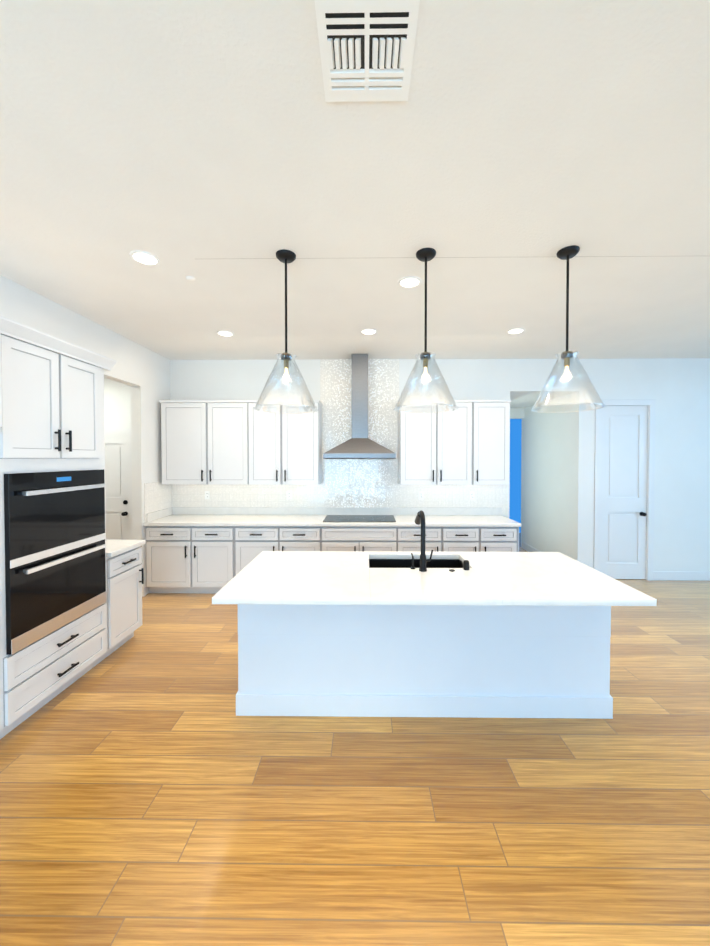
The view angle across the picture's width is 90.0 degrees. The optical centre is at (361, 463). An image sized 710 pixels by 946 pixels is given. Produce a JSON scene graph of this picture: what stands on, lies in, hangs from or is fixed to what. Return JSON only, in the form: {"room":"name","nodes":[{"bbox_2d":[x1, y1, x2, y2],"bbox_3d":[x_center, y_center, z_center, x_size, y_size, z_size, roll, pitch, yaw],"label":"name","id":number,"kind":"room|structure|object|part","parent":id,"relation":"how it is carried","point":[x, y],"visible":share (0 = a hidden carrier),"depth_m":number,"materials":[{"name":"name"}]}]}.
{"room":"kitchen","nodes":[
{"label":"kitchen","id":0,"kind":"room"},
{"bbox_2d":[0,275,170,596],"bbox_3d":[-2.802,0.162,0.622,0.120,3.100,9.070,0,1,1],"label":"wall","id":1,"kind":"structure","parent":0,"point":[143,372],"depth_m":4.27,"materials":[{"name":"paint"}]},
{"bbox_2d":[0,315,7,434],"bbox_3d":[-2.400,-0.508,1.718,0.664,0.666,0.668,0,1,1],"label":"upper cabinet","id":2,"kind":"object","parent":1,"relation":"attached to","point":[3,320],"depth_m":2.10,"materials":[{"name":"paint"}]},
{"bbox_2d":[0,533,709,945],"bbox_3d":[0.898,1.713,2.472,12.600,0.060,12.800,0,1,1],"label":"floor","id":3,"kind":"structure","parent":0,"point":[154,791],"depth_m":1.73,"materials":[{"name":"brown wood"}]},
{"bbox_2d":[0,319,115,738],"bbox_3d":[-2.411,0.415,2.512,0.625,2.536,0.890,0,1,1],"label":"tall cabinet","id":4,"kind":"object","parent":3,"relation":"on","point":[70,602],"depth_m":2.41,"materials":[{"name":"paint"}]},
{"bbox_2d":[4,469,105,654],"bbox_3d":[-2.092,0.603,2.519,0.080,1.090,0.781,0,1,1],"label":"oven","id":5,"kind":"object","parent":4,"relation":"in","point":[55,535],"depth_m":2.40,"materials":[{"name":"black glass"}]},
{"bbox_2d":[112,546,143,649],"bbox_3d":[-2.410,1.228,3.196,0.613,0.889,0.448,0,1,1],"label":"base cabinet","id":6,"kind":"object","parent":3,"relation":"on","point":[127,570],"depth_m":3.19,"materials":[{"name":"paint"}]},
{"bbox_2d":[106,540,145,556],"bbox_3d":[-2.397,0.762,3.195,0.634,0.040,0.464,0,1,1],"label":"countertop","id":7,"kind":"structure","parent":6,"relation":"on","point":[115,547],"depth_m":3.20,"materials":[{"name":"white stone"}]},
{"bbox_2d":[145,526,196,592],"bbox_3d":[-2.365,1.211,4.722,0.662,0.874,0.630,0,1,1],"label":"base cabinet","id":8,"kind":"object","parent":3,"relation":"on","point":[170,551],"depth_m":4.41,"materials":[{"name":"paint"}]},
{"bbox_2d":[197,526,240,592],"bbox_3d":[-1.835,1.211,4.716,0.681,0.874,0.630,0,1,1],"label":"base cabinet","id":9,"kind":"object","parent":3,"relation":"on","point":[197,559],"depth_m":4.41,"materials":[{"name":"paint"}]},
{"bbox_2d":[241,526,284,569],"bbox_3d":[-1.298,1.211,4.711,0.703,0.874,0.630,0,1,1],"label":"base cabinet","id":10,"kind":"object","parent":3,"relation":"on","point":[255,540],"depth_m":4.40,"materials":[{"name":"paint"}]},
{"bbox_2d":[285,526,328,550],"bbox_3d":[-0.753,1.211,4.705,0.664,0.874,0.630,0,1,1],"label":"base cabinet","id":11,"kind":"object","parent":3,"relation":"on","point":[297,538],"depth_m":4.39,"materials":[{"name":"paint"}]},
{"bbox_2d":[329,526,404,551],"bbox_3d":[-0.026,1.211,4.697,1.086,0.874,0.630,0,1,1],"label":"base cabinet","id":12,"kind":"object","parent":3,"relation":"on","point":[341,538],"depth_m":4.38,"materials":[{"name":"paint"}]},
{"bbox_2d":[236,607,612,718],"bbox_3d":[0.415,1.241,2.678,2.496,0.879,0.663,0,1,1],"label":"kitchen island","id":13,"kind":"object","parent":3,"relation":"on","point":[393,634],"depth_m":2.36,"materials":[{"name":"paint"}]},
{"bbox_2d":[212,551,655,606],"bbox_3d":[0.413,0.749,2.527,2.530,0.108,1.010,0,1,1],"label":"island countertop","id":14,"kind":"structure","parent":13,"relation":"on","point":[274,578],"depth_m":2.30,"materials":[{"name":"white stone"}]},
{"bbox_2d":[410,553,414,568],"bbox_3d":[0.374,0.713,2.588,0.036,0.096,0.088,0,1,1],"label":"soap dispenser","id":15,"kind":"object","parent":14,"relation":"on","point":[412,567],"visible":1,"depth_m":2.56,"materials":[{"name":"black metal"}]},
{"bbox_2d":[368,555,463,566],"bbox_3d":[0.436,0.919,2.764,0.774,0.264,0.384,0,1,1],"label":"sink","id":16,"kind":"object","parent":14,"relation":"in","point":[373,560],"depth_m":2.94,"materials":[{"name":"black metal"}]},
{"bbox_2d":[414,510,432,571],"bbox_3d":[0.461,0.552,2.627,0.099,0.416,0.284,0,1,1],"label":"faucet","id":17,"kind":"object","parent":14,"relation":"on","point":[420,518],"visible":1,"depth_m":2.50,"materials":[{"name":"black metal"}]},
{"bbox_3d":[0.753,0.728,2.543,0.042,0.067,0.042,0,1,1],"label":"air gap cap","id":18,"kind":"part","parent":14,"relation":"part of","materials":[{"name":"black metal"}]},
{"bbox_2d":[405,526,448,551],"bbox_3d":[0.727,1.212,4.689,0.697,0.874,0.630,0,1,1],"label":"base cabinet","id":19,"kind":"object","parent":3,"relation":"on","point":[436,538],"depth_m":4.37,"materials":[{"name":"paint"}]},
{"bbox_2d":[449,527,488,551],"bbox_3d":[1.231,1.212,4.683,0.609,0.874,0.630,0,1,1],"label":"base cabinet","id":20,"kind":"object","parent":3,"relation":"on","point":[461,539],"depth_m":4.37,"materials":[{"name":"paint"}]},
{"bbox_2d":[489,527,518,551],"bbox_3d":[1.670,1.212,4.679,0.563,0.874,0.630,0,1,1],"label":"base cabinet","id":21,"kind":"object","parent":3,"relation":"on","point":[501,539],"depth_m":4.36,"materials":[{"name":"paint"}]},
{"bbox_2d":[143,515,520,526],"bbox_3d":[-0.366,0.754,4.690,4.664,0.040,0.639,0,1,1],"label":"countertop","id":22,"kind":"structure","parent":21,"relation":"on","point":[317,520],"depth_m":4.48,"materials":[{"name":"white stone"}]},
{"bbox_2d":[146,507,501,521],"bbox_3d":[-0.360,0.680,4.714,4.654,0.104,0.589,0,1,1],"label":"backsplash","id":23,"kind":"structure","parent":22,"relation":"on","point":[155,515],"depth_m":4.99,"materials":[{"name":"white stone"}]},
{"bbox_2d":[323,515,395,521],"bbox_3d":[-0.019,0.730,4.686,0.920,0.007,0.500,0,1,1],"label":"cooktop","id":24,"kind":"object","parent":22,"relation":"in","point":[359,518],"visible":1,"depth_m":4.66,"materials":[{"name":"black glass"}]},
{"bbox_2d":[0,0,709,359],"bbox_3d":[0.878,-1.427,0.562,12.600,0.080,9.080,0,1,1],"label":"ceiling","id":25,"kind":"structure","parent":0,"point":[504,154],"depth_m":1.76,"materials":[{"name":"paint"}]},
{"bbox_2d":[129,250,160,265],"bbox_3d":[-1.492,-1.412,2.453,0.186,0.008,0.186,0,1,1],"label":"recessed light","id":26,"kind":"object","parent":25,"relation":"in","point":[144,258],"visible":1,"depth_m":2.45,"materials":[{"name":"white plastic"}]},
{"bbox_2d":[186,276,195,280],"bbox_3d":[-1.309,-1.415,2.726,0.072,0.012,0.072,0,1,1],"label":"smoke detector","id":27,"kind":"object","parent":25,"relation":"attached to","point":[190,278],"visible":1,"depth_m":2.71,"materials":[{"name":"white plastic"}]},
{"bbox_2d":[216,330,233,336],"bbox_3d":[-1.506,-1.435,3.938,0.186,0.008,0.186,0,1,1],"label":"recessed light","id":28,"kind":"object","parent":25,"relation":"in","point":[225,333],"visible":1,"depth_m":3.93,"materials":[{"name":"white plastic"}]},
{"bbox_2d":[253,249,317,413],"bbox_3d":[-0.512,-0.890,2.426,0.434,1.050,0.434,0,1,1],"label":"pendant light","id":29,"kind":"object","parent":25,"relation":"hanging from","point":[285,256],"visible":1,"depth_m":2.40,"materials":[{"name":"clear glass"}]},
{"bbox_2d":[314,0,419,101],"bbox_3d":[0.019,-1.392,1.207,0.316,0.009,0.316,0,1,1],"label":"ceiling vent","id":30,"kind":"object","parent":25,"relation":"in","point":[366,50],"visible":1,"depth_m":1.19,"materials":[{"name":"white plastic"}]},
{"bbox_2d":[360,328,376,334],"bbox_3d":[0.083,-1.435,3.881,0.186,0.008,0.186,0,1,1],"label":"recessed light","id":31,"kind":"object","parent":25,"relation":"in","point":[368,331],"visible":1,"depth_m":3.87,"materials":[{"name":"white plastic"}]},
{"bbox_2d":[398,276,421,287],"bbox_3d":[0.382,-1.417,2.788,0.186,0.008,0.186,0,1,1],"label":"recessed light","id":32,"kind":"object","parent":25,"relation":"in","point":[409,282],"visible":1,"depth_m":2.78,"materials":[{"name":"white plastic"}]},
{"bbox_2d":[394,248,457,412],"bbox_3d":[0.437,-0.890,2.406,0.434,1.050,0.434,0,1,1],"label":"pendant light","id":33,"kind":"object","parent":25,"relation":"hanging from","point":[425,255],"visible":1,"depth_m":2.38,"materials":[{"name":"clear glass"}]},
{"bbox_2d":[238,256,648,258],"bbox_3d":[2.918,-1.415,2.419,8.140,0.001,0.004,0,1,1],"label":"joint","id":34,"kind":"object","parent":25,"relation":"attached to","point":[458,257],"visible":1,"depth_m":2.44,"materials":[{"name":"grey"}]},
{"bbox_2d":[507,328,524,333],"bbox_3d":[1.683,-1.434,3.864,0.186,0.008,0.186,0,1,1],"label":"recessed light","id":35,"kind":"object","parent":25,"relation":"in","point":[516,331],"visible":0.98,"depth_m":3.86,"materials":[{"name":"white plastic"}]},
{"bbox_2d":[531,245,605,412],"bbox_3d":[1.382,-0.890,2.381,0.434,1.050,0.434,0,1,1],"label":"pendant light","id":36,"kind":"object","parent":25,"relation":"hanging from","point":[567,253],"visible":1,"depth_m":2.37,"materials":[{"name":"clear glass"}]},
{"bbox_2d":[104,358,709,579],"bbox_3d":[0.925,0.093,5.056,12.440,3.100,0.120,0,1,1],"label":"wall","id":37,"kind":"structure","parent":0,"point":[677,390],"depth_m":4.97,"materials":[{"name":"paint"}]},
{"bbox_2d":[105,434,130,539],"bbox_3d":[-3.692,0.615,5.004,0.867,2.042,0.096,0,1,1],"label":"door","id":38,"kind":"structure","parent":37,"relation":"in","point":[117,490],"depth_m":5.02,"materials":[{"name":"paint"}]},
{"bbox_2d":[105,429,131,539],"bbox_3d":[-3.692,0.578,5.037,1.027,2.130,0.030,0,1,1],"label":"door frame","id":39,"kind":"structure","parent":37,"relation":"attached to","point":[117,431],"depth_m":5.00,"materials":[{"name":"paint"}]},
{"bbox_2d":[159,400,214,483],"bbox_3d":[-2.299,-0.274,4.843,0.686,1.110,0.340,0,1,1],"label":"upper cabinet","id":40,"kind":"object","parent":37,"relation":"attached to","point":[188,457],"depth_m":4.68,"materials":[{"name":"paint"}]},
{"bbox_2d":[211,400,254,483],"bbox_3d":[-1.760,-0.274,4.837,0.683,1.110,0.340,0,1,1],"label":"upper cabinet","id":41,"kind":"object","parent":37,"relation":"attached to","point":[223,442],"depth_m":4.67,"materials":[{"name":"paint"}]},
{"bbox_2d":[255,400,286,483],"bbox_3d":[-1.263,-0.274,4.832,0.578,1.110,0.340,0,1,1],"label":"upper cabinet","id":42,"kind":"object","parent":37,"relation":"attached to","point":[270,428],"depth_m":4.67,"materials":[{"name":"paint"}]},
{"bbox_2d":[287,400,321,483],"bbox_3d":[-0.835,-0.274,4.827,0.566,1.110,0.340,0,1,1],"label":"upper cabinet","id":43,"kind":"object","parent":37,"relation":"attached to","point":[304,430],"depth_m":4.67,"materials":[{"name":"paint"}]},
{"bbox_2d":[144,359,509,521],"bbox_3d":[-0.311,-0.359,4.692,4.774,2.183,0.620,0,1,1],"label":"tile backsplash","id":44,"kind":"structure","parent":37,"relation":"attached to","point":[359,483],"depth_m":4.99,"materials":[{"name":"white tile"}]},
{"bbox_2d":[205,491,209,498],"bbox_3d":[-2.175,0.453,5.020,0.072,0.116,0.009,0,1,1],"label":"electrical outlet plate","id":45,"kind":"object","parent":44,"relation":"attached to","point":[207,493],"depth_m":5.02,"materials":[{"name":"white plastic"}]},
{"bbox_2d":[287,491,291,498],"bbox_3d":[-1.015,0.454,5.008,0.072,0.116,0.009,0,1,1],"label":"electrical outlet plate","id":46,"kind":"object","parent":44,"relation":"attached to","point":[289,493],"depth_m":5.01,"materials":[{"name":"white plastic"}]},
{"bbox_2d":[323,354,395,458],"bbox_3d":[-0.018,-0.754,4.732,0.922,1.392,0.501,0,1,1],"label":"range hood","id":47,"kind":"object","parent":37,"relation":"attached to","point":[359,444],"visible":1,"depth_m":4.70,"materials":[{"name":"metal"}]},
{"bbox_2d":[397,400,480,484],"bbox_3d":[1.019,-0.273,4.807,1.023,1.110,0.340,0,1,1],"label":"upper cabinet","id":48,"kind":"object","parent":37,"relation":"attached to","point":[466,442],"depth_m":4.64,"materials":[{"name":"paint"}]},
{"bbox_2d":[481,400,510,484],"bbox_3d":[1.667,-0.273,4.800,0.561,1.110,0.340,0,1,1],"label":"upper cabinet","id":49,"kind":"object","parent":37,"relation":"attached to","point":[495,414],"depth_m":4.64,"materials":[{"name":"paint"}]},
{"bbox_2d":[600,406,647,578],"bbox_3d":[3.680,0.416,4.986,0.664,2.439,0.123,0,1,1],"label":"pantry door","id":50,"kind":"structure","parent":37,"relation":"in","point":[623,502],"depth_m":5.00,"materials":[{"name":"paint"}]},
{"bbox_2d":[593,400,655,580],"bbox_3d":[3.680,0.380,4.973,0.828,2.529,0.036,0,1,1],"label":"door frame","id":51,"kind":"structure","parent":37,"relation":"attached to","point":[650,490],"depth_m":4.96,"materials":[{"name":"paint"}]},
{"bbox_2d":[653,571,709,580],"bbox_3d":[5.558,1.582,4.963,2.935,0.125,0.014,0,1,1],"label":"baseboard","id":52,"kind":"structure","parent":37,"relation":"attached to","point":[681,576],"depth_m":4.97,"materials":[{"name":"paint"}]},
{"bbox_2d":[510,393,573,557],"bbox_3d":[2.578,0.258,6.667,1.230,2.720,3.130,0,1,1],"label":"wall","id":53,"kind":"structure","parent":0,"point":[547,450],"depth_m":5.08,"materials":[{"name":"paint"}]},
{"bbox_2d":[523,542,540,551],"bbox_3d":[3.049,1.568,5.840,0.018,0.125,1.714,0,1,1],"label":"baseboard","id":54,"kind":"structure","parent":53,"relation":"attached to","point":[526,547],"depth_m":6.44,"materials":[{"name":"paint"}]},
{"label":"outside","id":55,"kind":"structure","parent":0,"visible":0},
{"bbox_2d":[509,419,521,532],"bbox_3d":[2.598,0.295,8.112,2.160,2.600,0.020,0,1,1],"label":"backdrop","id":56,"kind":"structure","parent":55,"point":[515,472],"depth_m":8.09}
]}

